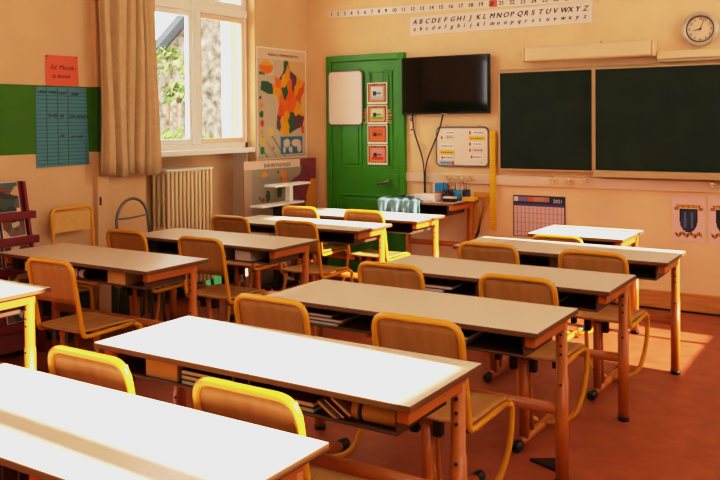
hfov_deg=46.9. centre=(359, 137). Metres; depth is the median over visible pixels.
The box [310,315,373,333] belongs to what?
tray
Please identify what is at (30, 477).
box
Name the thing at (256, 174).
board
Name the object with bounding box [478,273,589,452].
chair
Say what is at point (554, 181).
coat hook
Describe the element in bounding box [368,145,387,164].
picture card
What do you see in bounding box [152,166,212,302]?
radiator
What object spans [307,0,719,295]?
wall
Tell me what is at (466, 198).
sponge
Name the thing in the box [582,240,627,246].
tray
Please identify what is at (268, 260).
tray
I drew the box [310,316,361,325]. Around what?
book
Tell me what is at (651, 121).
chalkboard
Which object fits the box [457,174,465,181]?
coat hook
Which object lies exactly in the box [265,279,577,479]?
school desk
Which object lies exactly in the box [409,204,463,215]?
tray
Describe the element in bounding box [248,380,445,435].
tray
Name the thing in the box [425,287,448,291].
book
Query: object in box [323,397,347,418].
book
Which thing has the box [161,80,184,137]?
tree
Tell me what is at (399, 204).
draped cloth
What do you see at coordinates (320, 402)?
book
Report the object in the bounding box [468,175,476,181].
coat hook
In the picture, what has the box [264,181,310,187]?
shelf
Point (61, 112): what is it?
chart
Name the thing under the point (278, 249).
school desk
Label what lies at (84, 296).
baseboard
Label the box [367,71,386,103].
picture card
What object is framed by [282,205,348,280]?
chair
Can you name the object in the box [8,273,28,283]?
magazine
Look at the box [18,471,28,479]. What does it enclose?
tray
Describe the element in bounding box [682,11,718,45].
wall clock
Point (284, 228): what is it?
chair
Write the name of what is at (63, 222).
chair
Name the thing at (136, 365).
tray
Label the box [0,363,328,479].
school desk
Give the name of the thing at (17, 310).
tray
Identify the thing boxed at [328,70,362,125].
whiteboard
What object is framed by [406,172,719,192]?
trim
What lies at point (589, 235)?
desk
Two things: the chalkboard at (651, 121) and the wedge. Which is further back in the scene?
the chalkboard at (651, 121)
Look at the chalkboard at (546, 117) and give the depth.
6.96 m
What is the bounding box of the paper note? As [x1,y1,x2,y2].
[45,55,78,85]
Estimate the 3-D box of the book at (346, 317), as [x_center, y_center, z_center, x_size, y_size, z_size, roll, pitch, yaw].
[-0.154,0.798,3.756,0.300,0.014,0.200,0,1,33]
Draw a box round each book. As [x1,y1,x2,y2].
[180,367,243,382]
[180,374,199,381]
[180,379,194,385]
[251,228,275,235]
[264,385,324,407]
[298,405,322,412]
[306,307,345,318]
[309,313,362,323]
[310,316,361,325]
[317,396,340,418]
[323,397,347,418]
[330,397,352,417]
[424,277,467,289]
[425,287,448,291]
[461,329,484,341]
[465,334,483,343]
[558,294,567,302]
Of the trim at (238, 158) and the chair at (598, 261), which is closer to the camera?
the chair at (598, 261)
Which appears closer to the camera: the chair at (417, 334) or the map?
the chair at (417, 334)
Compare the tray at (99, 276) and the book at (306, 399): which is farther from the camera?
the tray at (99, 276)
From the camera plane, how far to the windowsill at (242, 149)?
7.16 m
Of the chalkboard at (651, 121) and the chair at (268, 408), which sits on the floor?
the chair at (268, 408)
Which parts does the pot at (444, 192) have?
pot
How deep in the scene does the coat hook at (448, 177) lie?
7.47 m
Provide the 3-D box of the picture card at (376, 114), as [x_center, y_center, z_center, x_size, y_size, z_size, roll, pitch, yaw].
[0.167,-0.216,7.862,0.313,0.180,0.013,0,1,33]
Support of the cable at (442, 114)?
attached to the television
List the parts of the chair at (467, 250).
backrest, frame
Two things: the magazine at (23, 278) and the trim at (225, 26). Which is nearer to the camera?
the magazine at (23, 278)
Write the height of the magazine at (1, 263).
0.148 m
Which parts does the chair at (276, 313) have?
backrest, frame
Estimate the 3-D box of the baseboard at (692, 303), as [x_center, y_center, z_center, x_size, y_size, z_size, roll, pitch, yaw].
[2.594,1.283,6.388,5.080,0.150,0.036,0,1,33]
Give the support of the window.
in the wall at (30, 30)
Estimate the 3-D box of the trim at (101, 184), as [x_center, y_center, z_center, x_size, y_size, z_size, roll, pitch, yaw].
[-1.925,-0.676,6.131,0.050,4.150,0.115,0,1,33]
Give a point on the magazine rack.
(12, 336)
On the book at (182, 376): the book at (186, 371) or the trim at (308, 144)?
the book at (186, 371)
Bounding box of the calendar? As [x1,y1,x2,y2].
[513,195,565,236]
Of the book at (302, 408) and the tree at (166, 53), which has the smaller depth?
the book at (302, 408)
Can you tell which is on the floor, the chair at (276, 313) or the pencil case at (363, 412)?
the chair at (276, 313)
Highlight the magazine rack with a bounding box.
[0,181,50,355]
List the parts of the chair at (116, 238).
backrest, frame, seat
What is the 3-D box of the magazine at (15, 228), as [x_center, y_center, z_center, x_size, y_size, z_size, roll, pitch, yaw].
[-2.265,0.576,5.420,0.035,0.148,0.170,0,1,33]
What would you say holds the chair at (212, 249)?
on the floor
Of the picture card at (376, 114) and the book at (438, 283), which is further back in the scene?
the picture card at (376, 114)
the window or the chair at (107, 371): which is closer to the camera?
the chair at (107, 371)
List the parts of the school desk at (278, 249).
leg, rail, leg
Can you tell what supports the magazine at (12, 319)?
on the magazine rack
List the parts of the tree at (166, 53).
stem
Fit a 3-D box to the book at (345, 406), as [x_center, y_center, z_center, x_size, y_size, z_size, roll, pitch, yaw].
[-0.011,0.804,2.555,0.077,0.054,0.180,0,1,33]
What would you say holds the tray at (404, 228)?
on the school desk at (404, 223)
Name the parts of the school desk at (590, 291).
rail, leg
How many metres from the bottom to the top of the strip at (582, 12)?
0.172 m
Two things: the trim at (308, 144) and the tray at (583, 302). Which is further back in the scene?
the trim at (308, 144)
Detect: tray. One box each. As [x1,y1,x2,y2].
[0,306,20,317]
[0,465,17,479]
[11,258,76,277]
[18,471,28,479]
[77,266,185,289]
[118,353,247,389]
[149,248,178,254]
[226,252,299,264]
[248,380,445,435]
[250,226,274,229]
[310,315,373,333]
[318,231,376,244]
[319,217,343,220]
[385,222,430,233]
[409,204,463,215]
[425,282,478,296]
[466,332,551,357]
[519,254,557,267]
[558,291,615,312]
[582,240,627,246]
[593,170,719,180]
[628,263,668,280]
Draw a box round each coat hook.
[445,174,452,180]
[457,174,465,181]
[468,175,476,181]
[549,177,557,184]
[566,178,573,184]
[582,178,589,185]
[709,182,717,190]
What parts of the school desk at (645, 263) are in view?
rail, leg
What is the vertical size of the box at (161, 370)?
0.068 m
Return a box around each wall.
[0,0,307,291]
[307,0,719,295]
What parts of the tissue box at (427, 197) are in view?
lid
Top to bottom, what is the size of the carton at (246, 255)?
0.072 m
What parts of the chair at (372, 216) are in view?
backrest, seat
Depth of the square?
7.35 m
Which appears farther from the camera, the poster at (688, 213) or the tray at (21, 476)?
the poster at (688, 213)
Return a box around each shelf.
[250,200,303,208]
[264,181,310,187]
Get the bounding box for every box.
[29,475,40,479]
[107,270,142,284]
[146,359,185,381]
[414,193,440,201]
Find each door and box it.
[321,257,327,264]
[326,52,406,271]
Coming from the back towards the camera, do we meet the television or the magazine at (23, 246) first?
the television
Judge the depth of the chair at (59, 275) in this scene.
4.37 m
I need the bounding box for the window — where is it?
[155,0,246,150]
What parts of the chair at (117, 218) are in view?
leg, rail, leg, leg, leg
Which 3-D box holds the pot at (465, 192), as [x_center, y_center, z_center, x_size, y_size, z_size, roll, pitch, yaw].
[0.924,0.465,7.207,0.072,0.159,0.071,0,1,33]
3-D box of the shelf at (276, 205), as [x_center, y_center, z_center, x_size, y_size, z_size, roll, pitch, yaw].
[-0.748,0.608,7.562,0.140,0.020,0.630,0,1,33]
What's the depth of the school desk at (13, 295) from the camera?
3.92 m
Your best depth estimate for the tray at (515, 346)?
3.29 m
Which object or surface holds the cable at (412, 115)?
attached to the television
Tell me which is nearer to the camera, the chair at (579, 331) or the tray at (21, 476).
the tray at (21, 476)
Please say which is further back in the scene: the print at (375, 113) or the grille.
the print at (375, 113)
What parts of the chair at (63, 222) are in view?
backrest, frame, leg, seat, leg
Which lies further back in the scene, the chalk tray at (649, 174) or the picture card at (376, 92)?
the picture card at (376, 92)
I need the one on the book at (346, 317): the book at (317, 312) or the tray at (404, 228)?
the book at (317, 312)
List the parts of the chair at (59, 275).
backrest, frame, seat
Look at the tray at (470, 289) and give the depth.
4.33 m
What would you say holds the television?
attached to the wall at (649, 211)
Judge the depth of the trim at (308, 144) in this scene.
7.73 m
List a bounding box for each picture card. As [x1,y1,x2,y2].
[363,105,391,123]
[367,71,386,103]
[367,125,387,143]
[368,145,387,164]
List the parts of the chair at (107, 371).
backrest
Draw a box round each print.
[368,83,385,101]
[368,106,385,121]
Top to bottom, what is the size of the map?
1.058 m
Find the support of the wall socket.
attached to the wall at (649, 211)
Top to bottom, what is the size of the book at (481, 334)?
0.018 m
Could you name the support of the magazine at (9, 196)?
on the magazine rack
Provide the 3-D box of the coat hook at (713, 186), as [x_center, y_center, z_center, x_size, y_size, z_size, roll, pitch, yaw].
[2.664,0.371,6.262,0.060,0.067,0.092,0,1,33]
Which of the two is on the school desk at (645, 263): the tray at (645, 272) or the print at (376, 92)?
the tray at (645, 272)
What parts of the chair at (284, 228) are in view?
backrest, frame, seat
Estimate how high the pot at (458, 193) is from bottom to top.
0.159 m
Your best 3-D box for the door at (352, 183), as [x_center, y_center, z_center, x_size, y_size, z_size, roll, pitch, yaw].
[0.042,0.277,7.957,0.884,2.143,0.099,0,1,33]
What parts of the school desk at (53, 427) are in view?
rail, leg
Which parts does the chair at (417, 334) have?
backrest, seat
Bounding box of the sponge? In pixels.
[463,196,476,201]
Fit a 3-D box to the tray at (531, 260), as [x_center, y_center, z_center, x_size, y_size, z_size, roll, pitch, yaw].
[0.985,0.746,5.213,0.550,0.090,0.316,0,1,33]
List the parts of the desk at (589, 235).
rail, leg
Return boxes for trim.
[0,84,92,155]
[91,0,111,312]
[92,87,100,151]
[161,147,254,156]
[221,0,230,137]
[233,153,247,281]
[308,144,498,147]
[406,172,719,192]
[499,60,719,71]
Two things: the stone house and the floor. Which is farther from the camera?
the stone house
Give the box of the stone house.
[156,0,221,138]
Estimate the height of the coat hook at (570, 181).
0.067 m
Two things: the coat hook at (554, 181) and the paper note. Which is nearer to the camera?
the paper note
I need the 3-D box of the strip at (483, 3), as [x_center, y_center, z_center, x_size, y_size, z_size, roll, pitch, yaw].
[0.936,-1.178,7.406,3.000,0.131,0.005,0,1,33]
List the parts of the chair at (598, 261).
backrest, frame, seat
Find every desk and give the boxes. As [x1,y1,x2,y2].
[0,243,208,346]
[0,279,50,370]
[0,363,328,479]
[94,316,481,479]
[143,228,317,320]
[245,215,391,291]
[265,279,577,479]
[315,208,444,280]
[386,255,635,421]
[405,199,477,253]
[453,236,685,374]
[527,225,643,333]
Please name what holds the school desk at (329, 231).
on the floor
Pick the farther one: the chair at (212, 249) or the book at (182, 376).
the chair at (212, 249)
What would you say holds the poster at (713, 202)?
attached to the wall at (649, 211)
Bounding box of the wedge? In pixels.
[530,458,554,471]
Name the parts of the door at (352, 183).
panel, panel, panel, panel, panel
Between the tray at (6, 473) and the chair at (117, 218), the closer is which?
the tray at (6, 473)
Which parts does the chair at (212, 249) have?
backrest, seat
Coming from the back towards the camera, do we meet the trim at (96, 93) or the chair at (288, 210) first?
the chair at (288, 210)
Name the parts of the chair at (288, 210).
backrest, frame, seat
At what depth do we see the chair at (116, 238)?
5.51 m
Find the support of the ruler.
hanging from the wall at (649, 211)
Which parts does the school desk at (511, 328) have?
leg, rail, leg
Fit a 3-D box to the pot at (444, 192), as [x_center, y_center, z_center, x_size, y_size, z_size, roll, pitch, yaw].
[0.746,0.467,7.179,0.072,0.159,0.071,0,1,33]
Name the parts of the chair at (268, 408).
backrest, frame, seat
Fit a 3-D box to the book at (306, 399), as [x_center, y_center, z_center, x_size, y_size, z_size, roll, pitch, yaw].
[-0.181,0.817,2.675,0.220,0.015,0.200,0,1,33]
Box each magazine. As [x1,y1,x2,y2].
[0,181,20,212]
[0,248,2,268]
[1,219,26,238]
[3,244,29,267]
[6,306,23,324]
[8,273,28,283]
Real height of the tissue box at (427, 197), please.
0.062 m
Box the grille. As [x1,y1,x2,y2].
[161,166,212,172]
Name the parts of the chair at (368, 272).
backrest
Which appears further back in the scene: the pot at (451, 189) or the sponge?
the pot at (451, 189)
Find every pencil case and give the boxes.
[74,268,92,278]
[351,402,394,426]
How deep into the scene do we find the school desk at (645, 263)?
4.89 m
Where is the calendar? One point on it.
(531, 213)
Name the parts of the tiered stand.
post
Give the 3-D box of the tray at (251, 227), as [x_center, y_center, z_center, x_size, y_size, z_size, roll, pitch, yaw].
[-0.706,0.733,6.626,0.550,0.090,0.316,0,1,33]
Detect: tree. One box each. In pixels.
[156,45,184,136]
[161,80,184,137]
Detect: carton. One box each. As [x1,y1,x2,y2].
[235,249,265,260]
[433,182,448,192]
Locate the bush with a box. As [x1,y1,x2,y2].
[160,127,214,139]
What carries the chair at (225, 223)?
on the floor
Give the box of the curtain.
[97,0,161,176]
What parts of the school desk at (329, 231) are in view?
leg, rail, leg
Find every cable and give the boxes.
[412,115,424,192]
[424,114,443,192]
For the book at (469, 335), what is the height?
0.018 m
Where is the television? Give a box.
[402,53,490,114]
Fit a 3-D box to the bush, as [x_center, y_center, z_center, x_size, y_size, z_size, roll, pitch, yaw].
[-2.948,0.807,13.542,2.282,1.960,1.961,0,1,33]
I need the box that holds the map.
[256,46,306,159]
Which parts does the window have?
sash, sash, sash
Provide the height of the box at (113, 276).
0.075 m
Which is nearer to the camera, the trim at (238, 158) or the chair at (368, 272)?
the chair at (368, 272)
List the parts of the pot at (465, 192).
pot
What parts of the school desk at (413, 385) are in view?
rail, leg, rail, leg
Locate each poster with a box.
[672,196,704,242]
[708,197,719,242]
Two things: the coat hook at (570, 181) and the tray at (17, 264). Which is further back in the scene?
the coat hook at (570, 181)
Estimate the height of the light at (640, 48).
0.146 m
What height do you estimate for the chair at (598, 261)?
0.800 m
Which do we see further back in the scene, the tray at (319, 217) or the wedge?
the tray at (319, 217)
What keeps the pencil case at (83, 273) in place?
in the school desk at (157, 269)
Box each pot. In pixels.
[442,182,449,200]
[449,181,454,195]
[453,182,461,200]
[462,182,469,199]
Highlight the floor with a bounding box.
[0,276,719,479]
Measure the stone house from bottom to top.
10.900 m
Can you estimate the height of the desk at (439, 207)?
0.810 m
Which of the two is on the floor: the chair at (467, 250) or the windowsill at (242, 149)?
the chair at (467, 250)
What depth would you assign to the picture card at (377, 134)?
7.86 m
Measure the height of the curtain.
2.479 m
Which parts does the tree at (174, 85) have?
stem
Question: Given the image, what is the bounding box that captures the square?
[474,192,489,238]
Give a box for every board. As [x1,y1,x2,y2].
[243,158,315,287]
[436,125,488,166]
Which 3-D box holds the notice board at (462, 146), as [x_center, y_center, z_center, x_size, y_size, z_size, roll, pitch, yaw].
[0.915,0.079,7.426,0.527,0.371,0.026,0,1,33]
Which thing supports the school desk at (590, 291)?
on the floor
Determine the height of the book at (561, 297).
0.016 m
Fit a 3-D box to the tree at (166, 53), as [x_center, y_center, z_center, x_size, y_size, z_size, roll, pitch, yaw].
[-3.446,0.046,15.031,0.576,3.432,0.757,0,1,33]
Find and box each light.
[522,39,657,62]
[657,49,719,62]
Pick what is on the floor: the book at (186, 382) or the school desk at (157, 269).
the school desk at (157, 269)
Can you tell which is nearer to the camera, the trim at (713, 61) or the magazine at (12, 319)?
the magazine at (12, 319)
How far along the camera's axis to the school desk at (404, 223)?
6.84 m
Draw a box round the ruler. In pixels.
[489,131,495,230]
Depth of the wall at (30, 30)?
6.04 m
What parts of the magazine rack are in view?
panel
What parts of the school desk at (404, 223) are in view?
leg, rail, leg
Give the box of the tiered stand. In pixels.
[250,181,310,290]
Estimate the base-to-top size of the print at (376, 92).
0.173 m
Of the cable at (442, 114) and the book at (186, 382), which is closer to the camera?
the book at (186, 382)
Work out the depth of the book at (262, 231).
6.54 m
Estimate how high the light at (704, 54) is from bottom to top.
0.082 m
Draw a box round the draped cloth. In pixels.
[377,196,421,213]
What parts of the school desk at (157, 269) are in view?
rail, leg, rail, leg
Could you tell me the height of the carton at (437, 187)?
0.141 m
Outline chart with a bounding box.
[35,87,88,167]
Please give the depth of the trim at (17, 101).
5.60 m
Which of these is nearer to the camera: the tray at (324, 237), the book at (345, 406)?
the book at (345, 406)
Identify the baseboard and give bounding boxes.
[41,268,234,339]
[611,288,719,316]
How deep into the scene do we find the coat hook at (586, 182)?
6.79 m
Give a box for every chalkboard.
[498,68,593,171]
[593,63,719,180]
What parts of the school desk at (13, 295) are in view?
rail, leg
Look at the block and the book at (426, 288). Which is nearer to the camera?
the book at (426, 288)
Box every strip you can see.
[327,0,600,17]
[410,2,592,35]
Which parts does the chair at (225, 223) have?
backrest, seat, frame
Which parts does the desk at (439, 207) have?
leg, rail, leg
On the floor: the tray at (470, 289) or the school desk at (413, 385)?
the school desk at (413, 385)
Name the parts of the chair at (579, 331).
frame, backrest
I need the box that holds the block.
[443,196,456,201]
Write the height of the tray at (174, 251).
0.090 m
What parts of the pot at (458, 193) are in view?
pot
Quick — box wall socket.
[408,115,415,134]
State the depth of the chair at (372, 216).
6.62 m
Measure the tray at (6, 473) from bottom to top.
0.090 m
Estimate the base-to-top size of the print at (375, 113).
0.153 m
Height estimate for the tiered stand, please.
0.935 m
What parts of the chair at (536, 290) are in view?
backrest, frame, seat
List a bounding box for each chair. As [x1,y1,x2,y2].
[27,257,142,381]
[48,345,134,394]
[50,205,132,350]
[106,229,187,330]
[115,197,166,321]
[178,235,269,321]
[192,377,369,479]
[211,215,286,321]
[234,293,363,457]
[275,219,352,326]
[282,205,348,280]
[344,209,410,261]
[357,261,424,337]
[371,312,514,479]
[458,241,519,381]
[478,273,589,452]
[531,234,592,340]
[558,249,649,400]

